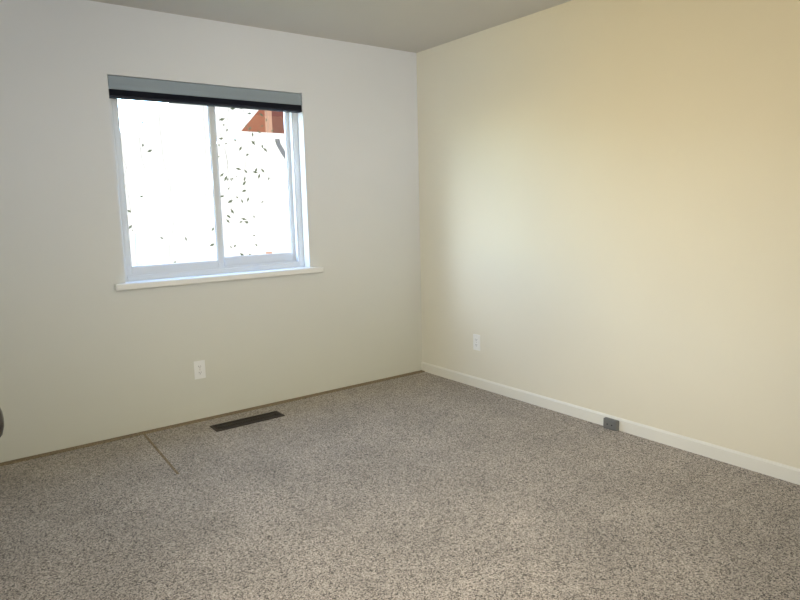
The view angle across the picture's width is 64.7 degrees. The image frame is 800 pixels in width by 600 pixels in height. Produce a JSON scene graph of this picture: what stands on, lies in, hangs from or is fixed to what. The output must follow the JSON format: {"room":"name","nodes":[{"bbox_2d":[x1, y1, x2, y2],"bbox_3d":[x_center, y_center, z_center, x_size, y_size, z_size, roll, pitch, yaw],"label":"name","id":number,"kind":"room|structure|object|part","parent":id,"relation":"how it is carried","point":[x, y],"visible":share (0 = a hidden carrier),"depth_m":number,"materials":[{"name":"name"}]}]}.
{"room":"empty bedroom","nodes":[
{"label":"empty bedroom","id":0,"kind":"room"},
{"bbox_2d":[0,0,421,462],"bbox_3d":[-1.175,-0.479,4.011,3.520,2.440,0.160,-8,10,-36],"label":"wall","id":1,"kind":"structure","parent":0,"point":[89,353],"depth_m":3.80,"materials":[{"name":"paint"}]},
{"bbox_2d":[194,360,205,379],"bbox_3d":[-1.256,0.438,3.961,0.070,0.115,0.007,-8,10,-36],"label":"outlet","id":2,"kind":"object","parent":1,"relation":"attached to","point":[199,370],"depth_m":3.96,"materials":[{"name":"white plastic"}]},
{"bbox_2d":[108,86,303,281],"bbox_3d":[-1.190,-0.747,4.013,1.205,1.160,0.080,-8,10,-36],"label":"window","id":3,"kind":"structure","parent":1,"relation":"in","point":[299,262],"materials":[{"name":"white plastic"}]},
{"bbox_3d":[-1.400,-0.716,3.836,0.598,1.088,0.028,-8,10,-36],"label":"window sash left","id":4,"kind":"part","parent":3,"relation":"part of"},
{"bbox_2d":[107,75,301,112],"bbox_3d":[-1.150,-1.252,3.870,1.199,0.118,0.058,-8,10,-36],"label":"window blind","id":5,"kind":"object","parent":3,"relation":"attached to","point":[123,85],"depth_m":3.80,"materials":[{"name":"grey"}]},
{"bbox_2d":[212,173,214,185],"bbox_3d":[-1.175,-0.757,3.976,0.012,0.080,0.012,-8,10,-36],"label":"window latch","id":6,"kind":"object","parent":3,"relation":"attached to","point":[213,178],"depth_m":3.97,"materials":[{"name":"white plastic"}]},
{"bbox_3d":[-0.969,-0.780,4.200,0.568,1.088,0.028,-8,10,-36],"label":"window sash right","id":7,"kind":"part","parent":3,"relation":"part of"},
{"bbox_2d":[0,370,424,465],"bbox_3d":[-1.084,0.735,4.105,3.200,0.006,0.045,-8,10,-36],"label":"trim","id":8,"kind":"structure","parent":1,"relation":"attached to","point":[170,426],"depth_m":3.93,"materials":[{"name":"brown wood"}]},
{"bbox_2d":[114,267,323,290],"bbox_3d":[-1.106,-0.147,4.029,1.355,0.037,0.122,-8,10,-36],"label":"window sill","id":9,"kind":"structure","parent":1,"relation":"attached to","point":[143,284],"depth_m":3.93,"materials":[{"name":"white wood"}]},
{"bbox_2d":[90,0,571,52],"bbox_3d":[0.434,-1.471,1.661,3.520,0.120,5.620,-8,10,-36],"label":"ceiling","id":10,"kind":"structure","parent":0,"point":[415,26],"depth_m":3.77,"materials":[{"name":"paint"}]},
{"bbox_2d":[0,372,799,599],"bbox_3d":[0.495,1.062,2.030,3.520,0.120,5.620,-8,10,-36],"label":"floor","id":11,"kind":"structure","parent":0,"point":[424,486],"depth_m":2.72,"materials":[{"name":"carpet"}]},
{"bbox_2d":[143,434,178,473],"bbox_3d":[-1.322,0.835,3.468,0.041,0.002,0.730,-8,10,-36],"label":"trim","id":12,"kind":"structure","parent":11,"relation":"on","point":[162,455],"depth_m":3.43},
{"bbox_2d":[210,411,284,431],"bbox_3d":[-0.950,0.753,3.945,0.450,0.010,0.120,-8,10,-36],"label":"floor vent","id":13,"kind":"object","parent":11,"relation":"in","point":[244,421],"depth_m":3.94,"materials":[{"name":"brown metal"}]},
{"bbox_2d":[416,0,799,468],"bbox_3d":[1.306,-0.466,3.502,0.160,2.440,3.950,-8,10,-36],"label":"wall","id":14,"kind":"structure","parent":0,"point":[609,200],"depth_m":3.45,"materials":[{"name":"paint"}]},
{"bbox_2d":[473,334,479,350],"bbox_3d":[0.549,0.304,4.521,0.007,0.115,0.070,-8,10,-36],"label":"outlet","id":15,"kind":"object","parent":14,"relation":"attached to","point":[476,341],"depth_m":4.52,"materials":[{"name":"white plastic"}]},
{"bbox_2d":[421,362,799,484],"bbox_3d":[1.266,0.714,3.621,0.012,0.072,3.630,-8,10,-36],"label":"baseboard","id":16,"kind":"structure","parent":14,"relation":"attached to","point":[754,463],"depth_m":3.51,"materials":[{"name":"white wood"}]},
{"bbox_2d":[603,417,618,430],"bbox_3d":[1.220,0.718,3.647,0.032,0.060,0.090,-8,10,-36],"label":"box","id":17,"kind":"object","parent":14,"relation":"attached to","point":[611,424],"depth_m":3.63,"materials":[{"name":"grey"}]},
{"bbox_3d":[1.089,-0.099,1.021,3.520,2.440,0.120,-8,10,-36],"label":"wall","id":18,"kind":"structure","parent":0,"visible":0},
{"bbox_2d":[0,408,3,436],"bbox_3d":[-0.366,0.210,0.522,0.126,2.018,0.772,-8,10,-36],"label":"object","id":19,"kind":"structure","parent":18,"relation":"in","point":[1,423],"depth_m":0.80,"materials":[{"name":"black metal"}]},
{"label":"outside","id":20,"kind":"structure","parent":0,"visible":0},
{"bbox_2d":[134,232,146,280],"bbox_3d":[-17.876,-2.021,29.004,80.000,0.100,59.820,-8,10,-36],"label":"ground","id":21,"kind":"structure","parent":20,"point":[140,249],"depth_m":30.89,"materials":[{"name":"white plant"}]},
{"bbox_2d":[120,103,276,262],"bbox_3d":[-2.199,-1.258,8.103,3.174,3.655,0.287,-8,10,-36],"label":"tree","id":22,"kind":"object","parent":21,"relation":"on","point":[225,178],"depth_m":8.08,"materials":[{"name":"green plant"}]},
{"bbox_2d":[127,103,289,279],"bbox_3d":[-1.557,-4.193,15.062,8.190,7.423,7.600,-8,10,-36],"label":"house","id":23,"kind":"structure","parent":21,"relation":"on","point":[204,218],"depth_m":11.93,"materials":[{"name":"white"}]}
]}

